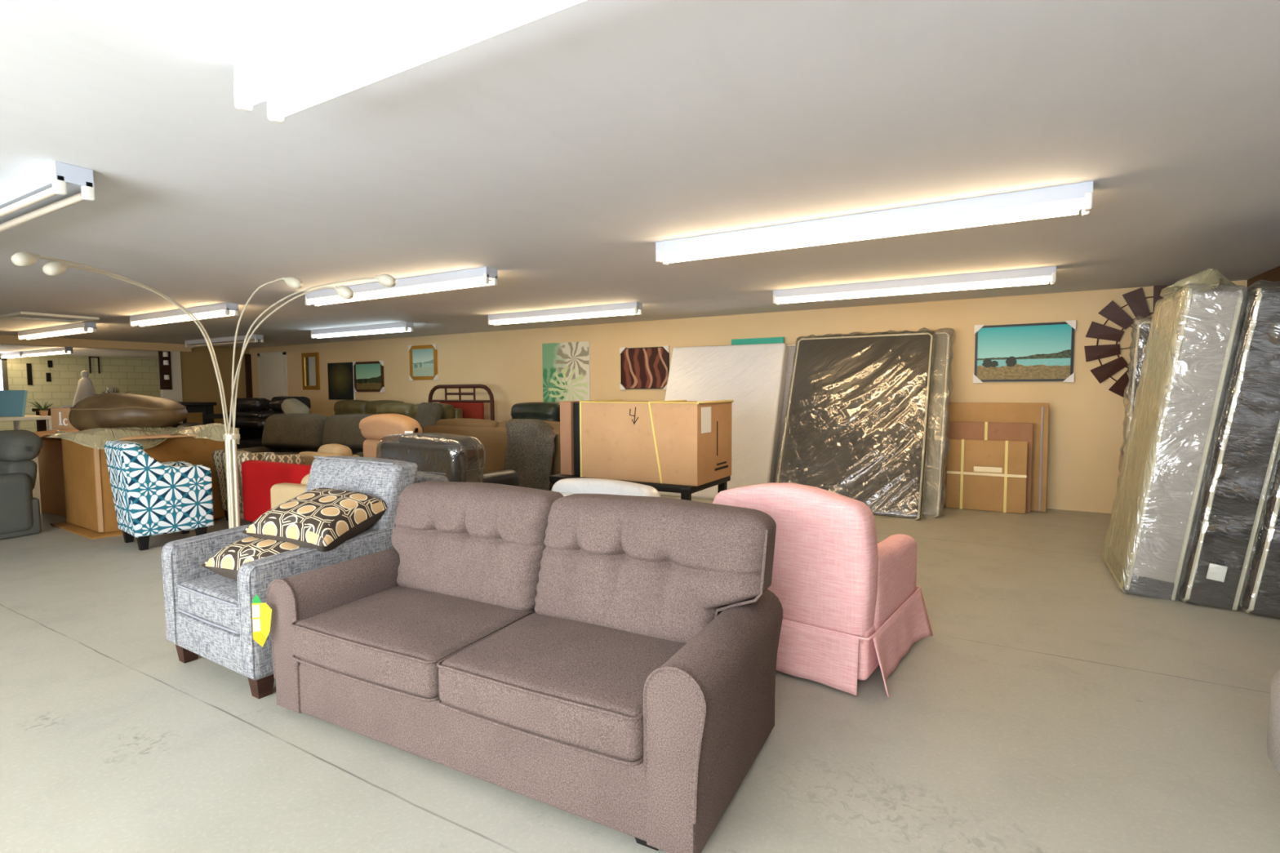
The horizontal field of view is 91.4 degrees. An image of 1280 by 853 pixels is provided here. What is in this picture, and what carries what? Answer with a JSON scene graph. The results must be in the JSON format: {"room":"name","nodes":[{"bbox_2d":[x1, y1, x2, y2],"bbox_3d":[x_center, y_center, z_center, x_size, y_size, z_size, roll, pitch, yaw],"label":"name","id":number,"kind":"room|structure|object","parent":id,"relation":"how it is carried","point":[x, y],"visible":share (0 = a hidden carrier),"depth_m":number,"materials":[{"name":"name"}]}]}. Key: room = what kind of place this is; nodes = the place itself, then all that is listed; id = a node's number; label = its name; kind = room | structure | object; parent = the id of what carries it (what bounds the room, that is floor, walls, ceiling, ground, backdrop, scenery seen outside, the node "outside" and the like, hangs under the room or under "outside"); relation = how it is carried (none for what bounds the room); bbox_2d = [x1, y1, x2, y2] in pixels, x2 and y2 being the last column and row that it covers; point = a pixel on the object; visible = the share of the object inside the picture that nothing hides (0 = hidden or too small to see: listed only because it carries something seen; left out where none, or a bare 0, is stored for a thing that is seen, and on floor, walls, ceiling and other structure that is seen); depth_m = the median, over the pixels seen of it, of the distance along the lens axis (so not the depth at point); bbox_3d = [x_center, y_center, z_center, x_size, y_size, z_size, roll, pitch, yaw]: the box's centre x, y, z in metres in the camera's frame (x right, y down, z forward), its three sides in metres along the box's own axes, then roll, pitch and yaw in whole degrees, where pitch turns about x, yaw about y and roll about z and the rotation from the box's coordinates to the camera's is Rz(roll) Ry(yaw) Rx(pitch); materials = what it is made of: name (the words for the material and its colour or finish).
{"room":"furniture store","nodes":[
{"label":"furniture store","id":0,"kind":"room"},
{"bbox_2d":[0,353,160,431],"bbox_3d":[-18.520,-0.628,15.037,0.150,2.450,12.600,2,4,30],"label":"wall","id":1,"kind":"structure","parent":0,"point":[140,376],"depth_m":18.17,"materials":[{"name":"brick"}]},
{"bbox_2d":[0,334,191,351],"bbox_3d":[-12.678,-1.500,9.944,0.220,0.160,9.780,2,4,30],"label":"wall header","id":2,"kind":"structure","parent":0,"point":[4,340],"depth_m":12.59,"materials":[{"name":"beige paint"}]},
{"bbox_2d":[158,351,172,389],"bbox_3d":[-10.385,-1.228,13.691,0.125,0.840,0.220,2,4,30],"label":"wall panel","id":3,"kind":"object","parent":2,"relation":"attached to","point":[164,357],"visible":1,"depth_m":13.67,"materials":[{"name":"brown wood"}]},
{"bbox_2d":[180,346,249,424],"bbox_3d":[-10.006,-0.658,14.757,0.150,2.450,1.517,2,4,30],"label":"wall","id":4,"kind":"structure","parent":0,"point":[198,376],"depth_m":14.55,"materials":[{"name":"beige paint"}]},
{"bbox_2d":[160,351,182,423],"bbox_3d":[-10.434,-0.526,13.927,0.150,2.290,0.360,2,4,30],"label":"trim","id":5,"kind":"structure","parent":4,"relation":"attached to","point":[175,394],"depth_m":13.90,"materials":[{"name":"beige paint"}]},
{"bbox_2d":[0,0,1279,359],"bbox_3d":[-7.409,-1.573,8.505,25.970,0.100,13.000,2,4,30],"label":"ceiling","id":6,"kind":"structure","parent":0,"point":[553,153],"depth_m":2.80,"materials":[{"name":"paint"}]},
{"bbox_2d":[0,160,95,231],"bbox_3d":[-3.739,-1.174,3.552,2.570,0.142,0.152,2,4,30],"label":"ceiling light","id":7,"kind":"object","parent":6,"relation":"attached to","point":[53,182],"visible":1,"depth_m":3.02,"materials":[{"name":"white metal"}]},
{"bbox_2d":[0,311,99,323],"bbox_3d":[-8.230,-1.516,8.709,0.850,0.030,0.820,2,4,30],"label":"trim","id":8,"kind":"structure","parent":6,"relation":"attached to","point":[14,315],"depth_m":8.67,"materials":[{"name":"beige paint"}]},
{"bbox_2d":[17,322,96,340],"bbox_3d":[-9.522,-1.540,10.167,2.750,0.142,0.152,2,4,30],"label":"ceiling light","id":9,"kind":"object","parent":6,"relation":"attached to","point":[81,327],"visible":1,"depth_m":9.97,"materials":[{"name":"white metal"}]},
{"bbox_2d":[129,302,239,327],"bbox_3d":[-5.981,-1.438,8.133,2.520,0.142,0.152,2,4,30],"label":"ceiling light","id":10,"kind":"object","parent":6,"relation":"attached to","point":[218,310],"visible":0.99,"depth_m":7.98,"materials":[{"name":"white metal"}]},
{"bbox_2d":[184,334,263,347],"bbox_3d":[-8.284,-1.681,12.392,2.650,0.142,0.152,2,4,30],"label":"ceiling light","id":11,"kind":"object","parent":6,"relation":"attached to","point":[255,338],"visible":1,"depth_m":12.26,"materials":[{"name":"grey metal"}]},
{"bbox_2d":[311,321,413,338],"bbox_3d":[-4.633,-1.577,10.318,2.450,0.142,0.152,2,4,30],"label":"ceiling light","id":12,"kind":"object","parent":6,"relation":"attached to","point":[397,326],"visible":1,"depth_m":10.18,"materials":[{"name":"white metal"}]},
{"bbox_2d":[305,266,497,306],"bbox_3d":[-2.410,-1.333,6.071,2.610,0.142,0.152,2,4,30],"label":"ceiling light","id":13,"kind":"object","parent":6,"relation":"attached to","point":[479,277],"visible":0.99,"depth_m":5.85,"materials":[{"name":"white metal"}]},
{"bbox_2d":[233,0,586,124],"bbox_3d":[-0.162,-1.066,1.429,2.570,0.142,0.152,2,4,30],"label":"ceiling light","id":14,"kind":"object","parent":6,"relation":"attached to","point":[365,42],"visible":1,"depth_m":1.75,"materials":[{"name":"white metal"}]},
{"bbox_2d":[488,302,642,325],"bbox_3d":[-1.054,-1.471,8.240,2.430,0.142,0.152,2,4,30],"label":"ceiling light","id":15,"kind":"object","parent":6,"relation":"attached to","point":[633,308],"visible":1,"depth_m":8.11,"materials":[{"name":"white metal"}]},
{"bbox_2d":[655,181,1093,265],"bbox_3d":[1.254,-1.223,3.909,2.560,0.142,0.152,2,4,30],"label":"ceiling light","id":16,"kind":"object","parent":6,"relation":"attached to","point":[1068,199],"visible":1,"depth_m":3.71,"materials":[{"name":"white metal"}]},
{"bbox_2d":[773,266,1056,305],"bbox_3d":[2.570,-1.366,6.159,2.550,0.142,0.152,2,4,30],"label":"ceiling light","id":17,"kind":"object","parent":6,"relation":"attached to","point":[1033,276],"visible":1,"depth_m":6.01,"materials":[{"name":"white metal"}]},
{"bbox_2d":[0,456,1279,852],"bbox_3d":[-7.395,0.972,8.658,25.970,0.100,13.000,2,4,30],"label":"floor","id":18,"kind":"structure","parent":0,"point":[1048,706],"depth_m":2.50,"materials":[{"name":"paint"}]},
{"bbox_2d":[0,429,42,539],"bbox_3d":[-6.487,0.563,6.033,0.950,1.018,0.967,1,4,26],"label":"recliner chair","id":19,"kind":"object","parent":18,"relation":"on","point":[20,512],"visible":1,"depth_m":6.07,"materials":[{"name":"leather"}]},
{"bbox_2d":[0,414,54,430],"bbox_3d":[-9.892,0.355,9.726,1.550,1.029,0.800,2,4,30],"label":"console table","id":20,"kind":"object","parent":18,"relation":"on","point":[27,417],"visible":0.3,"depth_m":9.51,"materials":[{"name":"beige paint"}]},
{"bbox_2d":[0,390,27,417],"bbox_3d":[-9.507,-0.347,9.436,0.480,0.399,0.107,0,3,5],"label":"print","id":21,"kind":"object","parent":20,"relation":"on","point":[12,402],"visible":1,"depth_m":9.41,"materials":[{"name":"blue"}]},
{"bbox_2d":[37,437,66,516],"bbox_3d":[-6.570,0.566,7.340,0.700,0.860,0.500,1,4,26],"label":"cardboard box","id":22,"kind":"object","parent":18,"relation":"on","point":[51,469],"visible":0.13,"depth_m":7.13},
{"bbox_2d":[49,520,217,539],"bbox_3d":[-5.373,1.022,6.639,1.389,0.020,1.005,2,4,33],"label":"cardboard sheet","id":23,"kind":"object","parent":18,"relation":"on","point":[82,531],"visible":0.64,"depth_m":6.18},
{"bbox_2d":[32,429,225,533],"bbox_3d":[-5.900,0.503,7.032,2.889,0.974,1.150,2,4,30],"label":"open box","id":24,"kind":"object","parent":23,"relation":"on","point":[89,500],"visible":0.46,"depth_m":6.37,"materials":[{"name":"cardboard"}]},
{"bbox_2d":[50,408,76,429],"bbox_3d":[-6.312,-0.094,7.051,0.400,0.230,0.348,1,4,16],"label":"cardboard box","id":25,"kind":"object","parent":24,"relation":"on","point":[60,416],"visible":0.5,"depth_m":6.90,"materials":[{"name":"cardboard"}]},
{"bbox_2d":[68,392,187,435],"bbox_3d":[-5.389,-0.131,6.609,1.000,0.448,0.720,-1,3,-8],"label":"bean bag","id":26,"kind":"object","parent":24,"relation":"on","point":[115,410],"visible":0.83,"depth_m":6.33,"materials":[{"name":"brown leather"}]},
{"bbox_2d":[45,422,239,449],"bbox_3d":[-4.961,0.100,6.352,1.501,0.233,0.801,-2,4,-32],"label":"plastic sheet","id":27,"kind":"object","parent":24,"relation":"on","point":[202,431],"visible":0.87,"depth_m":6.25,"materials":[{"name":"white"}]},
{"bbox_2d":[104,440,213,551],"bbox_3d":[-4.465,0.598,5.814,0.600,0.954,0.662,2,4,38],"label":"accent chair","id":28,"kind":"object","parent":18,"relation":"on","point":[151,497],"visible":1,"depth_m":5.59,"materials":[{"name":"teal fabric"}]},
{"bbox_2d":[177,401,216,423],"bbox_3d":[-8.963,0.148,11.664,2.400,1.199,0.850,2,4,30],"label":"dining table","id":29,"kind":"object","parent":18,"relation":"on","point":[191,406],"visible":0.23,"depth_m":11.23,"materials":[{"name":"black paint"}]},
{"bbox_2d":[10,251,395,528],"bbox_3d":[-3.101,-0.058,4.982,2.318,2.351,1.238,-1,4,-16],"label":"arc floor lamp","id":30,"kind":"object","parent":18,"relation":"on","point":[24,259],"visible":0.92,"depth_m":5.24,"materials":[{"name":"beige metal"}]},
{"bbox_2d":[219,409,284,448],"bbox_3d":[-7.411,0.191,12.049,2.200,1.049,0.950,1,4,25],"label":"recliner sofa","id":31,"kind":"object","parent":18,"relation":"on","point":[251,424],"visible":0.27,"depth_m":12.19,"materials":[{"name":"black leather"}]},
{"bbox_2d":[231,409,266,430],"bbox_3d":[-7.802,-0.149,12.428,1.037,0.410,0.320,1,4,25],"label":"cushion","id":32,"kind":"object","parent":31,"relation":"on","point":[249,420],"depth_m":12.22,"materials":[{"name":"black leather"}]},
{"bbox_2d":[233,397,270,411],"bbox_3d":[-7.704,-0.434,12.402,0.777,0.277,0.424,1,4,20],"label":"throw pillow","id":33,"kind":"object","parent":31,"relation":"on","point":[255,404],"visible":0.74,"depth_m":12.21,"materials":[{"name":"black leather"}]},
{"bbox_2d":[261,409,284,428],"bbox_3d":[-6.856,-0.128,11.984,1.037,0.410,0.320,1,4,25],"label":"cushion","id":34,"kind":"object","parent":31,"relation":"on","point":[265,414],"depth_m":12.02,"materials":[{"name":"fabric"}]},
{"bbox_2d":[269,395,311,411],"bbox_3d":[-6.661,-0.421,11.906,0.848,0.318,0.414,1,4,25],"label":"throw pillow","id":35,"kind":"object","parent":31,"relation":"on","point":[275,403],"visible":0.58,"depth_m":11.80,"materials":[{"name":"black leather"}]},
{"bbox_2d":[280,398,311,413],"bbox_3d":[-6.327,-0.296,11.490,0.522,0.441,0.355,1,4,25],"label":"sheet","id":36,"kind":"object","parent":35,"relation":"on","point":[290,406],"visible":0.68,"depth_m":11.36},
{"bbox_2d":[211,449,304,524],"bbox_3d":[-4.139,0.627,6.809,0.620,0.774,0.660,2,4,30],"label":"accent chair","id":37,"kind":"object","parent":18,"relation":"on","point":[218,455],"visible":0.34,"depth_m":6.62,"materials":[{"name":"multicoloured fabric"}]},
{"bbox_2d":[241,459,311,522],"bbox_3d":[-3.264,0.688,6.326,1.360,0.699,0.800,2,4,30],"label":"armchair","id":38,"kind":"object","parent":18,"relation":"on","point":[258,477],"visible":0.21,"depth_m":6.11,"materials":[{"name":"red fabric"}]},
{"bbox_2d":[161,455,417,698],"bbox_3d":[-1.841,0.707,3.385,0.870,0.999,0.949,2,4,32],"label":"armchair","id":39,"kind":"object","parent":18,"relation":"on","point":[208,614],"visible":0.58,"depth_m":3.13,"materials":[{"name":"grey"}]},
{"bbox_2d":[177,573,239,631],"bbox_3d":[-1.919,0.841,3.266,0.632,0.180,0.632,2,4,32],"label":"seat cushion","id":40,"kind":"object","parent":39,"relation":"on","point":[211,601],"depth_m":3.03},
{"bbox_2d":[201,536,301,580],"bbox_3d":[-1.814,0.649,3.184,0.502,0.239,0.496,1,4,20],"label":"throw pillow","id":41,"kind":"object","parent":39,"relation":"on","point":[226,562],"visible":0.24,"depth_m":3.02,"materials":[{"name":"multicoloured fabric"}]},
{"bbox_2d":[242,487,387,551],"bbox_3d":[-1.662,0.478,3.259,0.508,0.270,0.487,1,4,16],"label":"throw pillow","id":42,"kind":"object","parent":41,"relation":"on","point":[322,519],"visible":0.91,"depth_m":3.11,"materials":[{"name":"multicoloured fabric"}]},
{"bbox_2d":[251,594,271,647],"bbox_3d":[-1.589,0.816,2.628,0.073,0.228,0.003,-2,4,-20],"label":"price tag","id":43,"kind":"object","parent":39,"relation":"hanging from","point":[261,612],"visible":1,"depth_m":2.63,"materials":[{"name":"yellow"}]},
{"bbox_2d":[270,474,309,508],"bbox_3d":[-2.380,0.730,5.142,0.950,0.749,0.780,1,4,24],"label":"armchair","id":44,"kind":"object","parent":18,"relation":"on","point":[280,493],"visible":0.12,"depth_m":4.90,"materials":[{"name":"beige fabric"}]},
{"bbox_2d":[236,413,373,457],"bbox_3d":[-5.051,0.327,9.744,2.500,1.029,0.950,1,4,16],"label":"sofa","id":45,"kind":"object","parent":18,"relation":"on","point":[282,433],"visible":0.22,"depth_m":9.86,"materials":[{"name":"brown fabric"}]},
{"bbox_2d":[261,413,328,448],"bbox_3d":[-5.576,0.070,10.079,1.192,0.550,0.386,1,4,16],"label":"cushion","id":46,"kind":"object","parent":45,"relation":"on","point":[281,431],"depth_m":9.92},
{"bbox_2d":[322,413,373,449],"bbox_3d":[-4.423,0.084,9.745,1.192,0.550,0.386,1,4,16],"label":"cushion","id":47,"kind":"object","parent":45,"relation":"on","point":[343,429],"depth_m":9.64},
{"bbox_2d":[298,444,359,465],"bbox_3d":[-3.545,0.581,7.550,0.750,0.769,0.800,2,4,30],"label":"armchair","id":48,"kind":"object","parent":18,"relation":"on","point":[327,450],"visible":0.23,"depth_m":7.28,"materials":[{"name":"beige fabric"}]},
{"bbox_2d":[317,444,352,456],"bbox_3d":[-3.612,0.389,7.424,0.422,0.370,0.268,2,4,30],"label":"cushion","id":49,"kind":"object","parent":48,"relation":"on","point":[344,450],"depth_m":7.31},
{"bbox_2d":[333,400,404,415],"bbox_3d":[-5.480,0.092,12.181,2.100,1.209,0.950,2,4,30],"label":"recliner sofa","id":50,"kind":"object","parent":18,"relation":"on","point":[345,406],"visible":0.19,"depth_m":12.34,"materials":[{"name":"green leather"}]},
{"bbox_2d":[333,400,368,415],"bbox_3d":[-5.813,-0.250,12.587,0.992,0.570,0.318,2,4,30],"label":"cushion","id":51,"kind":"object","parent":50,"relation":"on","point":[345,406],"depth_m":12.44,"materials":[{"name":"green leather"}]},
{"bbox_2d":[365,400,404,414],"bbox_3d":[-4.948,-0.225,12.085,0.992,0.570,0.318,2,4,30],"label":"cushion","id":52,"kind":"object","parent":50,"relation":"on","point":[371,406],"depth_m":12.06,"materials":[{"name":"green leather"}]},
{"bbox_2d":[359,413,422,457],"bbox_3d":[-2.615,0.407,7.271,1.050,1.138,0.967,2,4,30],"label":"recliner chair","id":53,"kind":"object","parent":18,"relation":"on","point":[374,428],"visible":0.25,"depth_m":6.84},
{"bbox_2d":[376,402,462,432],"bbox_3d":[-4.007,0.195,10.599,1.900,1.179,0.950,2,4,30],"label":"recliner sofa","id":54,"kind":"object","parent":18,"relation":"on","point":[409,410],"visible":0.15,"depth_m":10.71,"materials":[{"name":"green leather"}]},
{"bbox_2d":[376,402,414,417],"bbox_3d":[-4.297,-0.147,10.979,0.892,0.540,0.315,2,4,30],"label":"cushion","id":55,"kind":"object","parent":54,"relation":"on","point":[405,409],"depth_m":10.83,"materials":[{"name":"green leather"}]},
{"bbox_2d":[415,402,443,431],"bbox_3d":[-3.405,-0.147,10.065,0.560,0.475,0.292,3,5,42],"label":"throw pillow","id":56,"kind":"object","parent":54,"relation":"on","point":[428,413],"visible":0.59,"depth_m":9.91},
{"bbox_2d":[410,403,454,432],"bbox_3d":[-3.519,-0.124,10.528,0.892,0.540,0.315,2,4,30],"label":"cushion","id":57,"kind":"object","parent":54,"relation":"on","point":[448,412],"depth_m":10.35,"materials":[{"name":"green fabric"}]},
{"bbox_2d":[376,432,519,486],"bbox_3d":[-1.823,0.549,6.006,1.156,0.999,0.908,2,4,30],"label":"recliner chair","id":58,"kind":"object","parent":18,"relation":"on","point":[457,456],"visible":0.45,"depth_m":5.64,"materials":[{"name":"plastic"}]},
{"bbox_2d":[395,432,479,476],"bbox_3d":[-1.897,0.258,5.870,0.952,0.400,0.279,2,4,30],"label":"cushion","id":59,"kind":"object","parent":58,"relation":"on","point":[471,444],"depth_m":5.65,"materials":[{"name":"plastic"}]},
{"bbox_2d":[427,384,494,420],"bbox_3d":[-3.176,0.006,11.065,1.587,1.493,0.070,2,4,30],"label":"headboard","id":60,"kind":"object","parent":18,"relation":"on","point":[471,409],"visible":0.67,"depth_m":10.90,"materials":[{"name":"brown metal"}]},
{"bbox_2d":[423,417,560,490],"bbox_3d":[-1.586,0.417,7.847,2.250,1.039,0.950,2,4,30],"label":"loveseat","id":61,"kind":"object","parent":18,"relation":"on","point":[492,434],"visible":0.3,"depth_m":7.42,"materials":[{"name":"brown fabric"}]},
{"bbox_2d":[435,417,499,427],"bbox_3d":[-2.153,0.096,7.915,1.057,0.400,0.284,2,4,30],"label":"cushion","id":62,"kind":"object","parent":61,"relation":"on","point":[446,422],"depth_m":7.75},
{"bbox_2d":[497,420,559,429],"bbox_3d":[-1.232,0.123,7.381,1.057,0.400,0.284,2,4,30],"label":"cushion","id":63,"kind":"object","parent":61,"relation":"on","point":[555,425],"depth_m":7.13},
{"bbox_2d":[503,418,557,490],"bbox_3d":[-1.196,0.424,7.042,0.707,1.009,0.337,1,4,27],"label":"chair","id":64,"kind":"object","parent":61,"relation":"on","point":[531,445],"visible":0.76,"depth_m":6.91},
{"bbox_2d":[266,480,782,852],"bbox_3d":[-0.524,0.780,2.583,2.033,0.937,0.912,2,4,28],"label":"tufted sofa","id":65,"kind":"object","parent":18,"relation":"on","point":[608,660],"visible":1,"depth_m":2.34,"materials":[{"name":"brown fabric"}]},
{"bbox_2d":[292,586,535,698],"bbox_3d":[-0.933,0.864,2.692,0.814,0.181,0.702,2,4,28],"label":"seat cushion","id":66,"kind":"object","parent":65,"relation":"on","point":[396,637],"depth_m":2.50,"materials":[{"name":"fabric"}]},
{"bbox_2d":[391,480,563,610],"bbox_3d":[-0.819,0.544,3.006,0.936,0.510,0.355,2,4,28],"label":"cushion","id":67,"kind":"object","parent":65,"relation":"on","point":[479,543],"depth_m":2.86,"materials":[{"name":"fabric"}]},
{"bbox_2d":[438,613,686,761],"bbox_3d":[-0.206,0.884,2.308,0.814,0.180,0.702,2,4,28],"label":"seat cushion","id":68,"kind":"object","parent":65,"relation":"on","point":[574,680],"depth_m":2.09,"materials":[{"name":"fabric"}]},
{"bbox_2d":[534,493,776,643],"bbox_3d":[0.035,0.567,2.555,0.992,0.514,0.356,2,4,28],"label":"cushion","id":69,"kind":"object","parent":65,"relation":"on","point":[660,569],"depth_m":2.42,"materials":[{"name":"fabric"}]},
{"bbox_2d":[511,402,559,422],"bbox_3d":[-1.741,0.228,9.664,1.000,1.199,0.950,1,4,26],"label":"recliner chair","id":70,"kind":"object","parent":18,"relation":"on","point":[548,411],"visible":0.2,"depth_m":9.67,"materials":[{"name":"green leather"}]},
{"bbox_2d":[551,478,661,497],"bbox_3d":[-0.181,0.745,4.348,1.150,0.789,0.720,2,4,32],"label":"chair","id":71,"kind":"object","parent":18,"relation":"on","point":[566,486],"visible":0.05,"depth_m":4.14,"materials":[{"name":"white plastic"}]},
{"bbox_2d":[549,473,730,500],"bbox_3d":[0.000,0.747,5.437,1.360,0.653,0.800,2,4,30],"label":"table","id":72,"kind":"object","parent":18,"relation":"on","point":[686,491],"visible":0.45,"depth_m":4.92,"materials":[{"name":"black paint"}]},
{"bbox_2d":[573,401,580,475],"bbox_3d":[-0.364,0.089,5.666,0.110,0.635,0.660,2,4,30],"label":"panel","id":73,"kind":"object","parent":72,"relation":"on","point":[576,404],"visible":0.27,"depth_m":5.39,"materials":[{"name":"black paint"}]},
{"bbox_2d":[560,400,597,475],"bbox_3d":[-0.481,0.084,5.710,0.120,0.640,0.660,2,4,30],"label":"cardboard box","id":74,"kind":"object","parent":72,"relation":"on","point":[566,420],"visible":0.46,"depth_m":5.42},
{"bbox_2d":[579,399,733,486],"bbox_3d":[0.136,0.101,5.310,1.121,0.647,0.712,2,4,30],"label":"cardboard box","id":75,"kind":"object","parent":72,"relation":"on","point":[684,442],"visible":1,"depth_m":5.00,"materials":[{"name":"brown"}]},
{"bbox_2d":[658,342,788,499],"bbox_3d":[1.042,-0.060,8.291,1.620,2.055,0.980,2,4,29],"label":"mattress","id":76,"kind":"object","parent":18,"relation":"on","point":[753,376],"visible":0.6,"depth_m":8.08,"materials":[{"name":"white fabric"}]},
{"bbox_2d":[773,344,795,482],"bbox_3d":[1.325,-0.075,8.453,1.621,2.031,0.800,2,4,30],"label":"mattress","id":77,"kind":"object","parent":18,"relation":"on","point":[791,348],"visible":0.02,"depth_m":8.11,"materials":[{"name":"grey fabric"}]},
{"bbox_2d":[712,482,933,697],"bbox_3d":[0.978,0.724,3.419,0.993,0.918,1.002,2,4,37],"label":"slipcovered chair","id":78,"kind":"object","parent":18,"relation":"on","point":[852,604],"visible":0.77,"depth_m":2.96,"materials":[{"name":"pink fabric"}]},
{"bbox_2d":[775,329,936,520],"bbox_3d":[2.532,-0.058,7.384,1.645,2.164,1.199,2,4,30],"label":"mattress","id":79,"kind":"object","parent":18,"relation":"on","point":[856,417],"visible":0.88,"depth_m":7.26,"materials":[{"name":"plastic"}]},
{"bbox_2d":[816,327,955,518],"bbox_3d":[2.784,-0.092,7.500,1.719,2.192,1.200,2,4,29],"label":"mattress","id":80,"kind":"object","parent":18,"relation":"on","point":[943,362],"visible":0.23,"depth_m":7.08,"materials":[{"name":"beige"}]},
{"bbox_2d":[946,439,1027,514],"bbox_3d":[3.923,0.552,7.092,0.790,0.802,0.129,2,4,30],"label":"flat box","id":81,"kind":"object","parent":18,"relation":"on","point":[986,475],"visible":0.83,"depth_m":7.05,"materials":[{"name":"cardboard"}]},
{"bbox_2d":[940,421,1033,512],"bbox_3d":[3.967,0.447,7.184,0.910,1.001,0.143,2,4,30],"label":"flat box","id":82,"kind":"object","parent":18,"relation":"on","point":[993,431],"visible":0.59,"depth_m":7.10,"materials":[{"name":"cardboard"}]},
{"bbox_2d":[945,402,1048,511],"bbox_3d":[4.087,0.334,7.253,1.080,1.218,0.182,2,4,30],"label":"flat box","id":83,"kind":"object","parent":18,"relation":"on","point":[1037,414],"visible":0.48,"depth_m":7.03,"materials":[{"name":"cardboard"}]},
{"bbox_2d":[1112,315,1157,522],"bbox_3d":[5.300,-0.028,6.167,0.944,2.144,0.683,2,4,39],"label":"mattress","id":84,"kind":"object","parent":18,"relation":"on","point":[1143,323],"visible":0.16,"depth_m":6.24,"materials":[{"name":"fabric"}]},
{"bbox_2d":[1101,269,1252,599],"bbox_3d":[3.700,0.054,4.356,0.622,2.191,1.016,2,4,30],"label":"mattress","id":85,"kind":"object","parent":18,"relation":"on","point":[1197,335],"visible":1,"depth_m":4.07,"materials":[{"name":"plastic"}]},
{"bbox_2d":[1176,280,1279,610],"bbox_3d":[3.987,0.116,4.284,0.592,2.075,1.148,2,4,30],"label":"mattress","id":86,"kind":"object","parent":18,"relation":"on","point":[1248,440],"visible":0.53,"depth_m":3.85,"materials":[{"name":"plastic"}]},
{"bbox_2d":[1238,442,1279,618],"bbox_3d":[4.201,0.128,4.079,0.597,2.076,1.148,2,4,30],"label":"mattress","id":87,"kind":"object","parent":18,"relation":"on","point":[1262,583],"visible":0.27,"depth_m":3.77,"materials":[{"name":"plastic"}]},
{"bbox_2d":[1266,669,1279,774],"bbox_3d":[2.427,1.015,1.711,1.000,0.539,1.000,2,4,30],"label":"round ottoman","id":88,"kind":"object","parent":18,"relation":"on","point":[1273,724],"visible":1,"depth_m":1.98,"materials":[{"name":"beige fabric"}]},
{"bbox_3d":[-13.363,0.020,15.436,2.300,1.049,0.660,2,4,30],"label":"sideboard","id":89,"kind":"object","parent":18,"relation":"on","visible":0},
{"bbox_2d":[72,370,96,406],"bbox_3d":[-13.407,-0.921,15.112,0.520,0.870,0.520,2,4,30],"label":"figurine","id":90,"kind":"object","parent":89,"relation":"on","point":[85,388],"visible":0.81,"depth_m":14.99,"materials":[{"name":"white ceramic"}]},
{"bbox_2d":[248,280,1247,513],"bbox_3d":[-1.712,-0.472,10.903,18.370,2.450,0.150,2,4,30],"label":"wall","id":91,"kind":"structure","parent":0,"point":[1086,426],"depth_m":8.27,"materials":[{"name":"beige paint"}]},
{"bbox_2d":[257,351,288,409],"bbox_3d":[-8.747,-0.600,14.836,1.150,2.310,0.119,2,4,30],"label":"door","id":92,"kind":"structure","parent":91,"relation":"in","point":[272,366],"depth_m":14.79,"materials":[{"name":"beige paint"}]},
{"bbox_2d":[301,352,319,390],"bbox_3d":[-7.411,-1.242,14.066,0.600,0.830,0.035,2,4,30],"label":"wall mirror","id":93,"kind":"object","parent":91,"relation":"attached to","point":[310,361],"visible":1,"depth_m":14.06,"materials":[{"name":"gold metal"}]},
{"bbox_2d":[327,362,355,399],"bbox_3d":[-6.472,-0.980,13.535,0.870,0.800,0.036,2,4,30],"label":"print","id":94,"kind":"object","parent":91,"relation":"attached to","point":[340,375],"visible":1,"depth_m":13.51,"materials":[{"name":"black paper"}]},
{"bbox_2d":[352,360,384,392],"bbox_3d":[-5.676,-1.041,13.061,0.944,0.654,0.047,2,4,30],"label":"framed picture","id":95,"kind":"object","parent":91,"relation":"attached to","point":[368,375],"visible":1,"depth_m":13.05,"materials":[{"name":"brown"}]},
{"bbox_2d":[355,363,381,389],"bbox_3d":[-5.675,-1.041,13.063,0.820,0.530,0.001,2,4,30],"label":"artwork","id":96,"kind":"object","parent":95,"relation":"attached to","point":[368,376],"depth_m":13.06},
{"bbox_2d":[408,343,438,380],"bbox_3d":[-4.238,-1.248,12.210,0.774,0.694,0.047,2,4,30],"label":"framed picture","id":97,"kind":"object","parent":91,"relation":"attached to","point":[423,358],"visible":1,"depth_m":12.20,"materials":[{"name":"gold metal"}]},
{"bbox_2d":[412,348,434,376],"bbox_3d":[-4.237,-1.248,12.212,0.610,0.530,0.001,2,4,30],"label":"artwork","id":98,"kind":"object","parent":97,"relation":"attached to","point":[422,359],"depth_m":12.21},
{"bbox_2d":[542,341,591,402],"bbox_3d":[-1.243,-0.906,10.493,0.970,1.000,0.036,2,4,30],"label":"print","id":99,"kind":"object","parent":91,"relation":"attached to","point":[566,366],"visible":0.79,"depth_m":10.46,"materials":[{"name":"green paper"}]},
{"bbox_2d":[619,345,670,389],"bbox_3d":[0.069,-0.907,9.723,0.874,0.664,0.047,2,4,30],"label":"framed picture","id":100,"kind":"object","parent":91,"relation":"attached to","point":[648,367],"visible":0.85,"depth_m":9.72,"materials":[{"name":"black"}]},
{"bbox_2d":[973,320,1075,382],"bbox_3d":[4.408,-0.849,7.199,0.994,0.684,0.047,2,4,30],"label":"framed picture","id":101,"kind":"object","parent":91,"relation":"attached to","point":[1029,352],"visible":1,"depth_m":7.19,"materials":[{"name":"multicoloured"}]},
{"bbox_2d":[1084,285,1174,397],"bbox_3d":[5.439,-0.868,6.593,1.233,1.231,0.055,2,4,30],"label":"decor","id":102,"kind":"object","parent":91,"relation":"attached to","point":[1135,300],"visible":0.35,"depth_m":6.75,"materials":[{"name":"wood"}]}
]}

